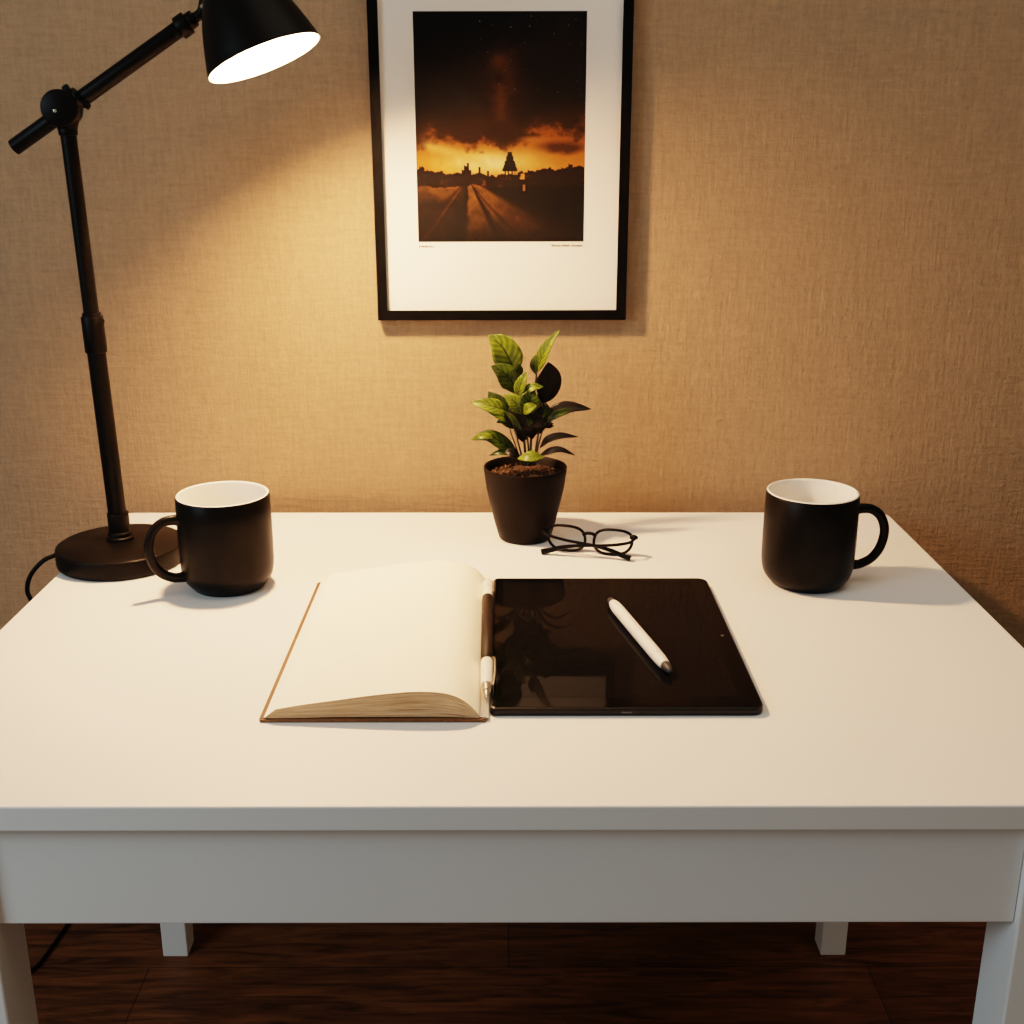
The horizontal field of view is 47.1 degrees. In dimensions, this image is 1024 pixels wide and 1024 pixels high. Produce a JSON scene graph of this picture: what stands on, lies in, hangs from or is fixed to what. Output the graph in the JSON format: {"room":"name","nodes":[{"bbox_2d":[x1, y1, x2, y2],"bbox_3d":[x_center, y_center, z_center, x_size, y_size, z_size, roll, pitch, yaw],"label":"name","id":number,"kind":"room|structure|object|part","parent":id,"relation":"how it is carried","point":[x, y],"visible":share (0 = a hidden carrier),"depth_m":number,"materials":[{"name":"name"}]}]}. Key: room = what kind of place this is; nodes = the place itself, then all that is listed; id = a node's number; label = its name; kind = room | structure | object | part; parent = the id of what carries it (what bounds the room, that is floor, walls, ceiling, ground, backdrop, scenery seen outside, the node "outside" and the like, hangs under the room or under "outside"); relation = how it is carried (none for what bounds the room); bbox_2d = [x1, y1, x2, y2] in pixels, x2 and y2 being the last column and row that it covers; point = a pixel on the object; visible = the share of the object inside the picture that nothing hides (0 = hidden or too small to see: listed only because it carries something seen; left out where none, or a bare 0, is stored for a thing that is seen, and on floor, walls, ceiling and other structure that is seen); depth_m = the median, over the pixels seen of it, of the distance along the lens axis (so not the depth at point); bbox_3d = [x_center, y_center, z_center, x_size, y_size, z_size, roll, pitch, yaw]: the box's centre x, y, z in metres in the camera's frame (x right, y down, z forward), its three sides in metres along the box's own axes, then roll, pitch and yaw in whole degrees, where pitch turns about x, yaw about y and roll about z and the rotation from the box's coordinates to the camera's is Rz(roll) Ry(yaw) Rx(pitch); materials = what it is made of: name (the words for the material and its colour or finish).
{"room":"home office","nodes":[
{"label":"home office","id":0,"kind":"room"},
{"bbox_2d":[24,922,986,1023],"bbox_3d":[0.000,1.222,0.406,6.400,0.050,3.542,0,18,0],"label":"floor","id":1,"kind":"structure","parent":0,"point":[561,972],"depth_m":1.87,"materials":[{"name":"brown wood"}]},
{"bbox_2d":[0,513,1023,1023],"bbox_3d":[-0.010,0.474,1.460,1.127,0.740,0.802,0,18,0],"label":"desk","id":2,"kind":"object","parent":1,"relation":"on","point":[879,775],"visible":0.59,"depth_m":1.03,"materials":[{"name":"white paint"}]},
{"bbox_3d":[-0.509,0.596,1.112,0.127,0.716,0.056,0,18,0],"label":"leg","id":3,"kind":"part","parent":2,"relation":"part of","materials":[{"name":"white paint"}]},
{"bbox_2d":[8,0,319,972],"bbox_3d":[-0.519,0.061,1.548,0.603,1.475,0.239,7,19,22],"label":"desk lamp","id":4,"kind":"object","parent":2,"relation":"on","point":[243,39],"visible":0.91,"depth_m":1.38,"materials":[{"name":"black metal"}]},
{"bbox_3d":[-0.476,-0.498,1.365,0.234,0.158,0.019,0,18,0],"label":"arm","id":5,"kind":"part","parent":4,"relation":"part of","materials":[{"name":"black metal"}]},
{"bbox_3d":[-0.280,-0.546,1.308,0.130,0.129,0.135,0,18,0],"label":"lamp shade","id":6,"kind":"part","parent":4,"relation":"part of","materials":[{"name":"black metal"}]},
{"bbox_3d":[-0.545,0.374,1.815,0.040,0.716,0.040,0,18,0],"label":"leg","id":7,"kind":"part","parent":2,"relation":"part of","materials":[{"name":"white paint"}]},
{"bbox_2d":[144,481,273,597],"bbox_3d":[-0.354,0.037,1.417,0.112,0.118,0.139,8,19,23],"label":"mug","id":8,"kind":"object","parent":2,"relation":"on","point":[225,532],"visible":1,"depth_m":1.39,"materials":[{"name":"black ceramic"}]},
{"bbox_3d":[-0.412,0.047,1.390,0.046,0.086,0.012,-11,21,-31],"label":"handle","id":9,"kind":"part","parent":8,"relation":"part of","materials":[{"name":"black ceramic"}]},
{"bbox_2d":[259,560,489,721],"bbox_3d":[-0.131,0.129,1.274,0.217,0.031,0.364,0,18,0],"label":"notebook","id":10,"kind":"object","parent":2,"relation":"on","point":[398,642],"visible":0.93,"depth_m":1.21,"materials":[{"name":"beige paper"}]},
{"bbox_2d":[481,579,495,698],"bbox_3d":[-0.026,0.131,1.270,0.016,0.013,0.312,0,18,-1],"label":"pen","id":11,"kind":"object","parent":10,"relation":"on","point":[487,676],"visible":1,"depth_m":1.24,"materials":[{"name":"white plastic"}]},
{"bbox_2d":[470,329,590,544],"bbox_3d":[0.025,-0.100,1.573,0.131,0.287,0.114,12,21,33],"label":"potted plant","id":12,"kind":"object","parent":2,"relation":"on","point":[525,491],"visible":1,"depth_m":1.56,"materials":[{"name":"green plant"}]},
{"bbox_3d":[0.005,-0.091,1.590,0.022,0.059,0.003,2,18,7],"label":"stem","id":13,"kind":"part","parent":12,"relation":"part of","materials":[{"name":"brown plant"}]},
{"bbox_3d":[0.007,-0.096,1.571,0.022,0.072,0.003,-5,18,-15],"label":"stem","id":14,"kind":"part","parent":12,"relation":"part of","materials":[{"name":"brown plant"}]},
{"bbox_3d":[0.009,-0.126,1.567,0.025,0.136,0.005,-5,18,-14],"label":"stem","id":15,"kind":"part","parent":12,"relation":"part of","materials":[{"name":"brown plant"}]},
{"bbox_3d":[0.018,-0.014,1.607,0.113,0.102,0.113,0,18,0],"label":"pot","id":16,"kind":"part","parent":12,"relation":"part of","materials":[{"name":"plastic"}]},
{"bbox_3d":[0.020,-0.097,1.569,0.004,0.074,0.010,12,21,33],"label":"stem","id":17,"kind":"part","parent":12,"relation":"part of","materials":[{"name":"brown plant"}]},
{"bbox_3d":[0.029,-0.126,1.576,0.011,0.131,0.006,0,18,0],"label":"stem","id":18,"kind":"part","parent":12,"relation":"part of","materials":[{"name":"brown plant"}]},
{"bbox_3d":[0.034,-0.104,1.580,0.016,0.084,0.014,0,18,0],"label":"stem","id":19,"kind":"part","parent":12,"relation":"part of","materials":[{"name":"brown plant"}]},
{"bbox_3d":[0.039,-0.095,1.588,0.019,0.067,0.005,1,18,4],"label":"stem","id":20,"kind":"part","parent":12,"relation":"part of","materials":[{"name":"brown plant"}]},
{"bbox_2d":[541,524,637,560],"bbox_3d":[0.099,0.040,1.545,0.130,0.037,0.032,5,18,15],"label":"eyeglasses","id":21,"kind":"object","parent":2,"relation":"on","point":[578,545],"visible":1,"depth_m":1.54,"materials":[{"name":"black"}]},
{"bbox_2d":[490,578,762,715],"bbox_3d":[0.109,0.138,1.282,0.262,0.009,0.349,0,18,0],"label":"tablet","id":22,"kind":"object","parent":2,"relation":"on","point":[560,648],"visible":1,"depth_m":1.24,"materials":[{"name":"black glass"}]},
{"bbox_2d":[607,597,672,673],"bbox_3d":[0.136,0.131,1.266,0.014,0.013,0.200,-4,18,-13],"label":"stylus","id":23,"kind":"object","parent":22,"relation":"on","point":[620,612],"visible":1,"depth_m":1.25,"materials":[{"name":"white plastic"}]},
{"bbox_2d":[761,478,888,593],"bbox_3d":[0.376,0.033,1.434,0.139,0.118,0.112,10,20,29],"label":"mug","id":24,"kind":"object","parent":2,"relation":"on","point":[810,526],"visible":1,"depth_m":1.40,"materials":[{"name":"black ceramic"}]},
{"bbox_3d":[0.441,0.031,1.444,0.046,0.086,0.012,-1,18,-2],"label":"handle","id":25,"kind":"part","parent":24,"relation":"part of","materials":[{"name":"black ceramic"}]},
{"bbox_3d":[0.522,0.373,1.819,0.040,0.716,0.040,0,18,0],"label":"leg","id":26,"kind":"part","parent":2,"relation":"part of","materials":[{"name":"white paint"}]},
{"bbox_3d":[0.495,0.596,1.117,0.120,0.716,0.058,0,18,0],"label":"leg","id":27,"kind":"part","parent":2,"relation":"part of","materials":[{"name":"white paint"}]},
{"bbox_2d":[0,0,1023,647],"bbox_3d":[-0.005,-0.608,1.632,6.400,2.700,0.100,0,18,0],"label":"wall","id":28,"kind":"structure","parent":0,"point":[825,252],"depth_m":1.67,"materials":[{"name":"paper"}]},
{"bbox_2d":[366,0,633,319],"bbox_3d":[-0.015,-0.504,1.603,0.354,0.483,0.018,0,18,0],"label":"framed picture","id":29,"kind":"object","parent":28,"relation":"attached to","point":[501,129],"visible":1,"depth_m":1.60,"materials":[{"name":"black"}]},
{"bbox_2d":[413,11,586,241],"bbox_3d":[-0.016,-0.520,1.595,0.231,0.298,0.001,0,18,0],"label":"print","id":30,"kind":"object","parent":29,"relation":"attached to","point":[500,96],"depth_m":1.59}
]}

